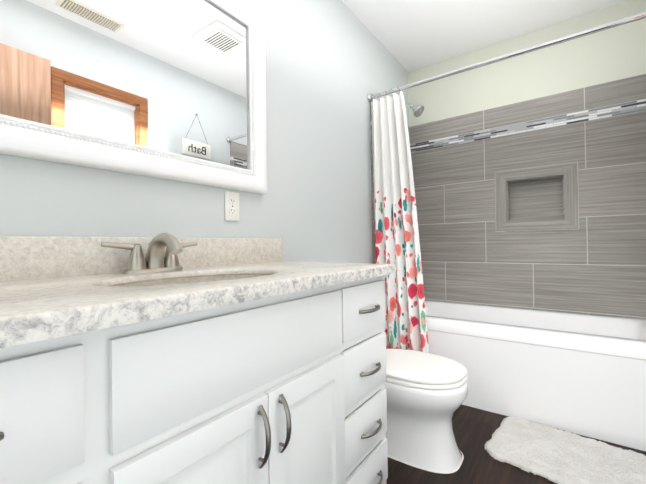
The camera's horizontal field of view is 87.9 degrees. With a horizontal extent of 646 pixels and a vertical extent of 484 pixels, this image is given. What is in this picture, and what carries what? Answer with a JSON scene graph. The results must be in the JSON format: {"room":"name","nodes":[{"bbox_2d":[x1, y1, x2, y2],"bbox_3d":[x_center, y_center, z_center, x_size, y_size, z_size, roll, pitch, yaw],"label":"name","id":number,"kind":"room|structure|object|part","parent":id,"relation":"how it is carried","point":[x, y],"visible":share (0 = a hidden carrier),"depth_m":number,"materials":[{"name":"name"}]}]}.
{"room":"bathroom","nodes":[
{"label":"bathroom","id":0,"kind":"room"},
{"bbox_2d":[0,0,408,263],"bbox_3d":[-0.339,-0.239,1.504,0.150,2.440,3.810,-1,0,36],"label":"wall","id":1,"kind":"structure","parent":0,"point":[331,65],"depth_m":1.63,"materials":[{"name":"white paint"}]},
{"bbox_2d":[0,0,266,193],"bbox_3d":[-0.579,-0.597,1.019,0.038,0.775,1.105,-1,0,36],"label":"mirror","id":2,"kind":"object","parent":1,"relation":"attached to","point":[175,90],"visible":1,"depth_m":1.04,"materials":[{"name":"white mirror"}]},
{"bbox_2d":[225,191,239,220],"bbox_3d":[-0.361,-0.142,1.334,0.007,0.114,0.070,-1,0,36],"label":"electrical outlet","id":3,"kind":"object","parent":1,"relation":"attached to","point":[231,206],"visible":1,"depth_m":1.33,"materials":[{"name":"white plastic"}]},
{"bbox_2d":[371,131,375,263],"bbox_3d":[0.546,-0.124,2.584,0.012,1.280,0.698,-1,0,36],"label":"wall tile","id":4,"kind":"structure","parent":1,"relation":"attached to","point":[373,230],"depth_m":2.30,"materials":[{"name":"grey tile"}]},
{"bbox_2d":[370,101,409,140],"bbox_3d":[0.535,-0.909,2.589,0.012,0.150,0.698,-1,0,36],"label":"wall tile","id":5,"kind":"structure","parent":1,"relation":"attached to","point":[371,120],"depth_m":2.31,"materials":[{"name":"grey tile"}]},
{"bbox_2d":[405,102,423,116],"bbox_3d":[0.655,-1.028,2.565,0.236,0.170,0.096,-1,0,36],"label":"shower head","id":6,"kind":"object","parent":1,"relation":"attached to","point":[417,110],"visible":0.75,"depth_m":2.51},
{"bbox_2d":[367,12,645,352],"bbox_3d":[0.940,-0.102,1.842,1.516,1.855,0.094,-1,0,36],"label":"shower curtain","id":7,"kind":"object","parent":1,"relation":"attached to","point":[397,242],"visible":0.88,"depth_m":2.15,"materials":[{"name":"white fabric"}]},
{"bbox_3d":[0.931,-1.000,1.853,1.516,0.060,0.060,-1,0,36],"label":"rod","id":8,"kind":"part","parent":7,"relation":"part of","materials":[{"name":"silver metal"}]},
{"bbox_2d":[341,0,627,71],"bbox_3d":[0.319,-1.522,1.022,1.820,0.100,3.810,-1,0,36],"label":"ceiling","id":9,"kind":"structure","parent":0,"point":[410,35],"depth_m":2.23,"materials":[{"name":"white paint"}]},
{"bbox_2d":[386,404,645,483],"bbox_3d":[0.354,1.018,1.005,1.820,0.100,3.810,-1,0,36],"label":"floor","id":10,"kind":"structure","parent":0,"point":[473,428],"depth_m":1.45,"materials":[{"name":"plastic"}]},
{"bbox_2d":[0,233,395,483],"bbox_3d":[-0.335,0.474,0.865,0.577,1.004,1.283,-1,0,36],"label":"bathroom vanity","id":11,"kind":"object","parent":10,"relation":"on","point":[164,358],"visible":1,"depth_m":0.66,"materials":[{"name":"white paint"}]},
{"bbox_2d":[0,236,395,347],"bbox_3d":[-0.341,0.101,0.868,0.574,0.239,1.283,-1,0,36],"label":"countertop","id":12,"kind":"structure","parent":11,"relation":"on","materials":[{"name":"stone"}]},
{"bbox_2d":[101,233,197,273],"bbox_3d":[-0.461,0.031,0.968,0.163,0.114,0.274,-1,0,36],"label":"faucet","id":13,"kind":"object","parent":12,"relation":"on","point":[155,262],"depth_m":0.96,"materials":[{"name":"silver metal"}]},
{"bbox_2d":[385,349,467,473],"bbox_3d":[0.332,0.580,1.656,0.712,0.785,0.444,-1,0,36],"label":"toilet","id":14,"kind":"object","parent":10,"relation":"on","point":[427,393],"visible":0.33,"depth_m":1.45,"materials":[{"name":"white ceramic"}]},
{"bbox_3d":[0.418,0.589,1.593,0.495,0.046,0.366,-1,0,36],"label":"seat","id":15,"kind":"part","parent":14,"relation":"part of","materials":[{"name":"white plastic"}]},
{"bbox_2d":[425,300,645,450],"bbox_3d":[1.176,0.719,2.146,1.490,0.490,0.665,-1,0,36],"label":"bathtub","id":16,"kind":"object","parent":10,"relation":"on","point":[581,374],"visible":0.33,"depth_m":1.78,"materials":[{"name":"white ceramic"}]},
{"bbox_2d":[485,416,645,483],"bbox_3d":[1.143,0.945,1.438,0.754,0.027,0.446,-1,-1,43],"label":"bath mat","id":17,"kind":"object","parent":10,"relation":"on","point":[554,455],"visible":1,"depth_m":1.47,"materials":[{"name":"white fabric"}]},
{"bbox_2d":[408,0,645,126],"bbox_3d":[1.411,-0.257,2.495,1.520,2.440,0.150,-1,0,36],"label":"wall","id":18,"kind":"structure","parent":0,"point":[609,55],"depth_m":2.33,"materials":[{"name":"white paint"}]},
{"bbox_2d":[410,99,645,151],"bbox_3d":[1.355,-0.811,2.433,1.520,0.070,0.014,-1,0,36],"label":"tile band","id":19,"kind":"object","parent":18,"relation":"attached to","point":[602,112],"visible":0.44,"depth_m":2.32,"materials":[{"name":"tile"}]},
{"bbox_2d":[410,74,645,143],"bbox_3d":[1.354,-0.921,2.434,1.520,0.150,0.012,-1,0,36],"label":"wall tile","id":20,"kind":"structure","parent":18,"relation":"attached to","point":[625,90],"depth_m":2.33,"materials":[{"name":"grey tile"}]},
{"bbox_2d":[411,111,645,318],"bbox_3d":[1.365,-0.137,2.429,1.520,1.280,0.012,-1,0,36],"label":"wall tile","id":21,"kind":"structure","parent":18,"relation":"attached to","point":[594,263],"depth_m":2.31,"materials":[{"name":"grey tile"}]},
{"bbox_2d":[507,175,564,220],"bbox_3d":[1.512,-0.301,2.389,0.340,0.295,0.098,-1,0,36],"label":"niche","id":22,"kind":"object","parent":18,"relation":"in","point":[540,198],"visible":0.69,"depth_m":2.41,"materials":[{"name":"grey tile"}]},
{"bbox_2d":[495,162,578,230],"bbox_3d":[1.475,-0.301,2.338,0.484,0.439,0.007,-1,0,36],"label":"frame","id":23,"kind":"object","parent":18,"relation":"attached to","point":[543,171],"visible":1,"depth_m":2.33,"materials":[{"name":"grey tile"}]},
{"bbox_2d":[495,162,578,231],"bbox_3d":[1.476,-0.301,2.339,0.490,0.445,0.004,-1,0,36],"label":"wall tile","id":24,"kind":"structure","parent":18,"relation":"attached to","point":[541,230],"depth_m":2.29,"materials":[{"name":"grey tile"}]}
]}

